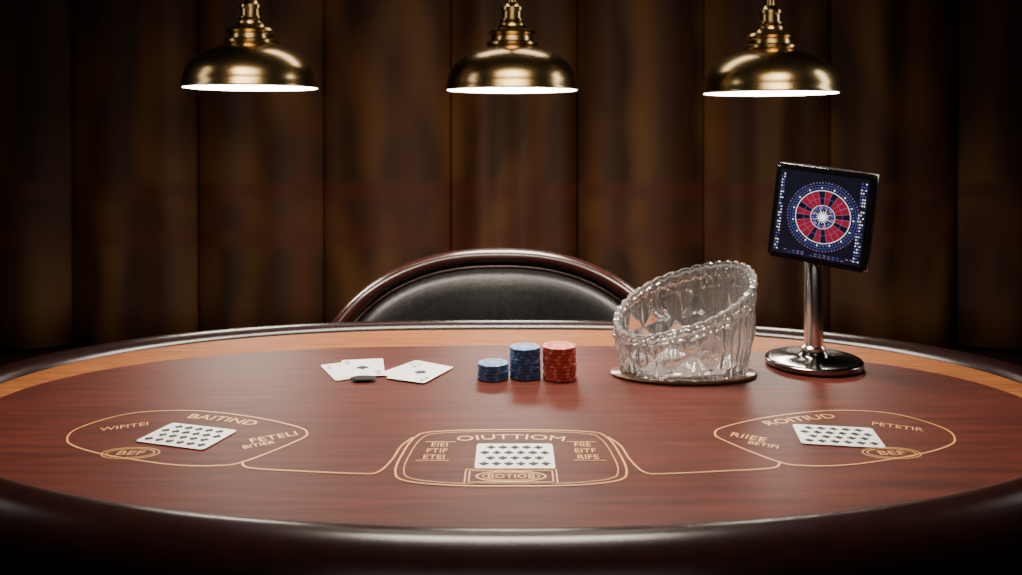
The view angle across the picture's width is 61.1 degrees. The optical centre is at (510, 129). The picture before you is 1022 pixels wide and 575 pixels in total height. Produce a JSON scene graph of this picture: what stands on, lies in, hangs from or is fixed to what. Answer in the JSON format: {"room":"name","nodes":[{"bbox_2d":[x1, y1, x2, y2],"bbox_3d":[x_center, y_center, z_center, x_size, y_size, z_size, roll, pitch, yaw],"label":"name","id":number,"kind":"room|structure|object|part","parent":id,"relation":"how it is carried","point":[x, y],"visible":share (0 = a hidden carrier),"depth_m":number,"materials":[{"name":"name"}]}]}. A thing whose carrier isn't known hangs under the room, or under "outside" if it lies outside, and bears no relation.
{"room":"games hall","nodes":[
{"label":"games hall","id":0,"kind":"room"},
{"bbox_2d":[0,342,1021,365],"bbox_3d":[0.000,1.150,1.450,7.600,0.100,6.100,0,0,0],"label":"floor","id":1,"kind":"structure","parent":0,"point":[6,356],"depth_m":4.28,"materials":[{"name":"carpet"}]},
{"bbox_2d":[332,248,635,322],"bbox_3d":[-0.025,0.679,1.641,0.742,0.841,0.562,0,0,0],"label":"armchair","id":2,"kind":"object","parent":1,"relation":"on","point":[484,283],"visible":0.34,"depth_m":1.82,"materials":[{"name":"black leather"}]},
{"bbox_2d":[0,320,1021,574],"bbox_3d":[0.000,0.712,1.104,1.552,0.767,0.878,0,0,0],"label":"table","id":3,"kind":"object","parent":1,"relation":"on","point":[318,474],"depth_m":0.88,"materials":[{"name":"mahogany wood"},{"name":"dark glossy leather"},{"name":"honey oak"}]},
{"bbox_2d":[137,423,235,449],"bbox_3d":[-0.359,0.339,0.960,0.087,0.001,0.062,0,0,17],"label":"card","id":4,"kind":"object","parent":3,"relation":"on","point":[173,434],"visible":1,"depth_m":0.96,"materials":[{"name":"white paper"}]},
{"bbox_2d":[321,362,350,380],"bbox_3d":[-0.229,0.339,1.222,0.060,0.001,0.086,0,0,-26],"label":"card","id":5,"kind":"object","parent":3,"relation":"on","point":[334,370],"visible":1,"depth_m":1.22,"materials":[{"name":"white paper"}]},
{"bbox_2d":[341,358,384,377],"bbox_3d":[-0.211,0.338,1.231,0.060,0.001,0.090,0,0,-10],"label":"card","id":6,"kind":"object","parent":5,"relation":"on","point":[372,367],"visible":1,"depth_m":1.23,"materials":[{"name":"white paper"}]},
{"bbox_3d":[-0.200,0.336,1.174,0.036,0.002,0.021,0,0,0],"label":"dealer button","id":7,"kind":"part","parent":3,"relation":"part of","materials":[{"name":"white plastic"}]},
{"bbox_2d":[384,360,444,376],"bbox_3d":[-0.138,0.339,1.222,0.060,0.001,0.086,0,0,33],"label":"card","id":8,"kind":"object","parent":3,"relation":"on","point":[389,372],"visible":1,"depth_m":1.23,"materials":[{"name":"white paper"}]},
{"bbox_2d":[387,363,452,382],"bbox_3d":[-0.126,0.338,1.207,0.060,0.001,0.086,0,0,24],"label":"card","id":9,"kind":"object","parent":3,"relation":"on","point":[417,372],"visible":1,"depth_m":1.20,"materials":[{"name":"white paper"}]},
{"bbox_2d":[477,375,507,381],"bbox_3d":[-0.025,0.337,1.186,0.042,0.004,0.042,0,0,-11],"label":"chip","id":10,"kind":"object","parent":3,"relation":"on","point":[478,377],"visible":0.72,"depth_m":1.17,"materials":[{"name":"blue plastic"}]},
{"bbox_2d":[478,372,508,378],"bbox_3d":[-0.025,0.333,1.186,0.042,0.004,0.042,0,0,-6],"label":"chip","id":11,"kind":"object","parent":10,"relation":"on","point":[479,374],"visible":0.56,"depth_m":1.17,"materials":[{"name":"blue plastic"}]},
{"bbox_2d":[478,368,508,375],"bbox_3d":[-0.024,0.329,1.186,0.042,0.004,0.042,0,0,36],"label":"chip","id":12,"kind":"object","parent":11,"relation":"on","point":[507,370],"visible":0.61,"depth_m":1.17,"materials":[{"name":"blue plastic"}]},
{"bbox_2d":[478,366,507,371],"bbox_3d":[-0.025,0.324,1.186,0.042,0.004,0.042,0,0,25],"label":"chip","id":13,"kind":"object","parent":12,"relation":"on","point":[479,368],"visible":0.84,"depth_m":1.17,"materials":[{"name":"blue plastic"}]},
{"bbox_2d":[478,358,507,368],"bbox_3d":[-0.025,0.320,1.186,0.042,0.004,0.042,0,0,-14],"label":"chip","id":14,"kind":"object","parent":13,"relation":"on","point":[490,363],"visible":1,"depth_m":1.18,"materials":[{"name":"blue"}]},
{"bbox_2d":[475,444,554,468],"bbox_3d":[0.004,0.339,0.901,0.081,0.001,0.068,0,0,0],"label":"card","id":15,"kind":"object","parent":3,"relation":"on","point":[488,456],"visible":1,"depth_m":0.90,"materials":[{"name":"white paper"}]},
{"bbox_2d":[510,374,540,380],"bbox_3d":[0.020,0.337,1.192,0.042,0.004,0.042,0,0,-3],"label":"chip","id":16,"kind":"object","parent":3,"relation":"on","point":[511,376],"visible":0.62,"depth_m":1.17,"materials":[{"name":"blue plastic"}]},
{"bbox_2d":[510,370,540,377],"bbox_3d":[0.020,0.333,1.192,0.042,0.004,0.042,0,0,43],"label":"chip","id":17,"kind":"object","parent":16,"relation":"on","point":[511,373],"visible":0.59,"depth_m":1.17,"materials":[{"name":"blue plastic"}]},
{"bbox_2d":[510,368,539,374],"bbox_3d":[0.019,0.329,1.192,0.042,0.004,0.042,0,0,28],"label":"chip","id":18,"kind":"object","parent":17,"relation":"on","point":[511,370],"visible":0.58,"depth_m":1.17,"materials":[{"name":"blue plastic"}]},
{"bbox_2d":[510,364,540,370],"bbox_3d":[0.020,0.325,1.192,0.042,0.004,0.042,0,0,-13],"label":"chip","id":19,"kind":"object","parent":18,"relation":"on","point":[511,367],"visible":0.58,"depth_m":1.17,"materials":[{"name":"blue plastic"}]},
{"bbox_2d":[510,362,540,367],"bbox_3d":[0.019,0.321,1.192,0.042,0.004,0.042,0,0,26],"label":"chip","id":20,"kind":"object","parent":19,"relation":"on","point":[511,364],"visible":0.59,"depth_m":1.17,"materials":[{"name":"blue plastic"}]},
{"bbox_2d":[510,358,540,364],"bbox_3d":[0.020,0.316,1.192,0.042,0.004,0.042,0,0,4],"label":"chip","id":21,"kind":"object","parent":20,"relation":"on","point":[539,360],"visible":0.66,"depth_m":1.17,"materials":[{"name":"blue plastic"}]},
{"bbox_2d":[509,355,539,361],"bbox_3d":[0.019,0.312,1.192,0.042,0.004,0.042,0,0,39],"label":"chip","id":22,"kind":"object","parent":21,"relation":"on","point":[510,357],"visible":0.52,"depth_m":1.18,"materials":[{"name":"blue plastic"}]},
{"bbox_2d":[510,353,539,358],"bbox_3d":[0.019,0.308,1.193,0.042,0.004,0.042,0,0,-27],"label":"chip","id":23,"kind":"object","parent":22,"relation":"on","point":[511,354],"visible":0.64,"depth_m":1.17,"materials":[{"name":"blue plastic"}]},
{"bbox_2d":[510,349,540,355],"bbox_3d":[0.020,0.304,1.192,0.042,0.004,0.042,0,0,-11],"label":"chip","id":24,"kind":"object","parent":23,"relation":"on","point":[511,351],"visible":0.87,"depth_m":1.17,"materials":[{"name":"blue plastic"}]},
{"bbox_2d":[510,342,539,352],"bbox_3d":[0.019,0.299,1.192,0.042,0.004,0.042,0,0,9],"label":"chip","id":25,"kind":"object","parent":24,"relation":"on","point":[524,347],"visible":1,"depth_m":1.19,"materials":[{"name":"blue plastic"}]},
{"bbox_2d":[543,375,576,381],"bbox_3d":[0.067,0.337,1.185,0.046,0.004,0.046,0,0,-32],"label":"chip","id":26,"kind":"object","parent":3,"relation":"on","point":[544,377],"visible":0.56,"depth_m":1.17,"materials":[{"name":"red plastic"}]},
{"bbox_2d":[542,371,575,378],"bbox_3d":[0.066,0.333,1.186,0.046,0.004,0.046,0,0,-22],"label":"chip","id":27,"kind":"object","parent":26,"relation":"on","point":[543,373],"visible":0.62,"depth_m":1.17,"materials":[{"name":"red plastic"}]},
{"bbox_2d":[543,368,576,375],"bbox_3d":[0.067,0.328,1.186,0.046,0.004,0.046,0,0,-19],"label":"chip","id":28,"kind":"object","parent":27,"relation":"on","point":[544,370],"visible":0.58,"depth_m":1.17,"materials":[{"name":"red plastic"}]},
{"bbox_2d":[543,365,576,371],"bbox_3d":[0.067,0.324,1.186,0.046,0.004,0.046,0,0,24],"label":"chip","id":29,"kind":"object","parent":28,"relation":"on","point":[544,367],"visible":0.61,"depth_m":1.17,"materials":[{"name":"red plastic"}]},
{"bbox_2d":[543,361,576,368],"bbox_3d":[0.067,0.319,1.186,0.046,0.004,0.046,0,0,37],"label":"chip","id":30,"kind":"object","parent":29,"relation":"on","point":[575,363],"visible":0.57,"depth_m":1.17,"materials":[{"name":"red plastic"}]},
{"bbox_2d":[543,359,575,365],"bbox_3d":[0.066,0.315,1.186,0.046,0.004,0.046,0,0,10],"label":"chip","id":31,"kind":"object","parent":30,"relation":"on","point":[544,361],"visible":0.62,"depth_m":1.17,"materials":[{"name":"red plastic"}]},
{"bbox_2d":[542,355,575,361],"bbox_3d":[0.066,0.310,1.186,0.046,0.004,0.046,0,0,16],"label":"chip","id":32,"kind":"object","parent":31,"relation":"on","point":[543,356],"visible":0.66,"depth_m":1.17,"materials":[{"name":"red plastic"}]},
{"bbox_2d":[543,352,575,358],"bbox_3d":[0.066,0.306,1.187,0.046,0.004,0.046,0,0,9],"label":"chip","id":33,"kind":"object","parent":32,"relation":"on","point":[544,354],"visible":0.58,"depth_m":1.17,"materials":[{"name":"red plastic"}]},
{"bbox_2d":[542,348,575,355],"bbox_3d":[0.066,0.301,1.186,0.046,0.004,0.046,0,0,-6],"label":"chip","id":34,"kind":"object","parent":33,"relation":"on","point":[543,350],"visible":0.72,"depth_m":1.17,"materials":[{"name":"red plastic"}]},
{"bbox_2d":[542,341,575,351],"bbox_3d":[0.066,0.296,1.186,0.046,0.004,0.046,0,0,-9],"label":"chip","id":35,"kind":"object","parent":34,"relation":"on","point":[553,346],"visible":1,"depth_m":1.18,"materials":[{"name":"red plastic"}]},
{"bbox_2d":[610,366,756,384],"bbox_3d":[0.240,0.337,1.205,0.203,0.004,0.110,0,0,0],"label":"oval tray","id":36,"kind":"object","parent":3,"relation":"on","point":[615,371],"visible":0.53,"depth_m":1.16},
{"bbox_2d":[612,260,757,380],"bbox_3d":[0.241,0.261,1.205,0.202,0.147,0.114,0,0,4],"label":"glass bowl","id":37,"kind":"object","parent":36,"relation":"on","point":[697,322],"visible":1,"depth_m":1.18,"materials":[{"name":"clear glass"}]},
{"bbox_2d":[765,161,879,375],"bbox_3d":[0.439,0.192,1.248,0.137,0.292,0.146,0,0,0],"label":"display stand","id":38,"kind":"object","parent":3,"relation":"on","point":[822,216],"visible":1,"depth_m":1.22,"materials":[{"name":"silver metal"}]},
{"bbox_2d":[793,424,885,447],"bbox_3d":[0.362,0.339,0.960,0.087,0.001,0.062,0,0,9],"label":"card","id":39,"kind":"object","parent":3,"relation":"on","point":[807,434],"visible":1,"depth_m":0.96,"materials":[{"name":"white paper"}]},
{"bbox_2d":[198,0,956,341],"bbox_3d":[0.000,-0.250,4.550,7.600,2.700,0.100,0,0,0],"label":"wall","id":40,"kind":"structure","parent":0,"point":[198,0],"depth_m":4.50,"materials":[{"name":"brown wood"}]},
{"bbox_2d":[703,0,829,331],"bbox_3d":[1.275,-0.250,4.269,0.629,2.640,0.125,0,0,0],"label":"wall panel","id":41,"kind":"object","parent":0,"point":[745,138],"visible":0.56,"depth_m":4.23,"materials":[{"name":"brown wood"}]},
{"bbox_3d":[0.000,-1.650,1.450,7.600,0.100,6.100,0,0,0],"label":"ceiling","id":42,"kind":"structure","parent":0,"visible":0},
{"bbox_2d":[0,0,72,349],"bbox_3d":[-2.505,-0.250,4.272,0.629,2.640,0.123,0,0,0],"label":"wall panel","id":43,"kind":"object","parent":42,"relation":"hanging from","point":[36,260],"visible":1,"depth_m":4.24,"materials":[{"name":"brown wood"}]},
{"bbox_2d":[72,0,198,346],"bbox_3d":[-1.875,-0.250,4.270,0.629,2.640,0.121,0,0,0],"label":"wall panel","id":44,"kind":"object","parent":42,"relation":"hanging from","point":[135,235],"visible":0.89,"depth_m":4.23,"materials":[{"name":"brown wood"}]},
{"bbox_2d":[179,0,319,90],"bbox_3d":[-0.660,-0.853,2.200,0.342,1.493,0.342,0,0,0],"label":"pendant lamp","id":45,"kind":"object","parent":42,"relation":"hanging from","point":[250,59],"visible":1,"depth_m":2.10,"materials":[{"name":"gold metal"}]},
{"bbox_3d":[-0.660,-0.162,2.200,0.342,0.112,0.342,0,0,0],"label":"lamp shade","id":46,"kind":"part","parent":45,"relation":"part of","materials":[{"name":"gold metal"}]},
{"bbox_2d":[182,85,316,90],"bbox_3d":[-0.660,-0.109,2.200,0.329,0.004,0.329,0,0,0],"label":"diffuser","id":47,"kind":"object","parent":45,"relation":"attached to","point":[202,87],"depth_m":2.17,"materials":[{"name":"white"}]},
{"bbox_2d":[238,0,263,21],"bbox_3d":[-0.660,-0.300,2.200,0.062,0.058,0.062,0,0,0],"label":"socket","id":48,"kind":"object","parent":45,"relation":"attached to","point":[250,10],"depth_m":2.18,"materials":[{"name":"gold metal"}]},
{"bbox_2d":[199,0,323,330],"bbox_3d":[-1.245,-0.250,4.274,0.629,2.640,0.123,0,0,0],"label":"wall panel","id":49,"kind":"object","parent":42,"relation":"hanging from","point":[261,153],"visible":0.71,"depth_m":4.23,"materials":[{"name":"brown wood"}]},
{"bbox_2d":[324,0,450,322],"bbox_3d":[-0.615,-0.250,4.261,0.629,2.640,0.108,0,0,0],"label":"wall panel","id":50,"kind":"object","parent":42,"relation":"hanging from","point":[387,63],"visible":0.78,"depth_m":4.24,"materials":[{"name":"brown wood"}]},
{"bbox_2d":[445,0,579,92],"bbox_3d":[0.003,-0.850,2.200,0.342,1.499,0.342,0,0,0],"label":"pendant lamp","id":51,"kind":"object","parent":42,"relation":"hanging from","point":[512,61],"visible":1,"depth_m":2.09,"materials":[{"name":"gold metal"}]},
{"bbox_2d":[500,2,523,23],"bbox_3d":[0.003,-0.294,2.200,0.062,0.058,0.062,0,0,0],"label":"socket","id":52,"kind":"object","parent":51,"relation":"attached to","point":[512,12],"depth_m":2.18,"materials":[{"name":"gold metal"}]},
{"bbox_3d":[0.003,-0.156,2.200,0.342,0.112,0.342,0,0,0],"label":"lamp shade","id":53,"kind":"part","parent":51,"relation":"part of","materials":[{"name":"gold metal"}]},
{"bbox_2d":[448,87,576,92],"bbox_3d":[0.003,-0.103,2.200,0.329,0.004,0.329,0,0,0],"label":"diffuser","id":54,"kind":"object","parent":51,"relation":"attached to","point":[452,89],"depth_m":2.15,"materials":[{"name":"white"}]},
{"bbox_2d":[451,0,576,257],"bbox_3d":[0.015,-0.250,4.268,0.629,2.640,0.121,0,0,0],"label":"wall panel","id":55,"kind":"object","parent":42,"relation":"hanging from","point":[514,155],"visible":0.51,"depth_m":4.24,"materials":[{"name":"brown wood"}]},
{"bbox_2d":[577,0,702,297],"bbox_3d":[0.645,-0.250,4.271,0.629,2.640,0.122,0,0,0],"label":"wall panel","id":56,"kind":"object","parent":42,"relation":"hanging from","point":[640,62],"visible":0.72,"depth_m":4.23,"materials":[{"name":"brown wood"}]},
{"bbox_2d":[701,0,841,95],"bbox_3d":[0.658,-0.846,2.200,0.342,1.507,0.342,0,0,0],"label":"pendant lamp","id":57,"kind":"object","parent":42,"relation":"hanging from","point":[770,64],"visible":1,"depth_m":2.10,"materials":[{"name":"gold metal"}]},
{"bbox_2d":[757,5,782,26],"bbox_3d":[0.658,-0.286,2.200,0.062,0.058,0.062,0,0,0],"label":"socket","id":58,"kind":"object","parent":57,"relation":"attached to","point":[769,15],"depth_m":2.18,"materials":[{"name":"gold metal"}]},
{"bbox_3d":[0.658,-0.941,2.200,0.022,1.258,0.022,0,0,0],"label":"rod","id":59,"kind":"part","parent":57,"relation":"part of","materials":[{"name":"gold metal"}]},
{"bbox_3d":[0.658,-0.148,2.200,0.342,0.112,0.342,0,0,0],"label":"lamp shade","id":60,"kind":"part","parent":57,"relation":"part of","materials":[{"name":"gold metal"}]},
{"bbox_2d":[704,91,838,95],"bbox_3d":[0.658,-0.095,2.200,0.329,0.004,0.329,0,0,0],"label":"diffuser","id":61,"kind":"object","parent":57,"relation":"attached to","point":[711,93],"depth_m":2.19,"materials":[{"name":"white"}]},
{"bbox_2d":[829,0,955,347],"bbox_3d":[1.905,-0.250,4.269,0.629,2.640,0.120,0,0,0],"label":"wall panel","id":62,"kind":"object","parent":42,"relation":"hanging from","point":[893,117],"visible":0.84,"depth_m":4.23,"materials":[{"name":"brown wood"}]},
{"bbox_2d":[957,0,1021,349],"bbox_3d":[2.535,-0.250,4.263,0.629,2.640,0.110,0,0,0],"label":"wall panel","id":63,"kind":"object","parent":42,"relation":"hanging from","point":[989,32],"visible":1,"depth_m":4.25,"materials":[{"name":"brown wood"}]}
]}

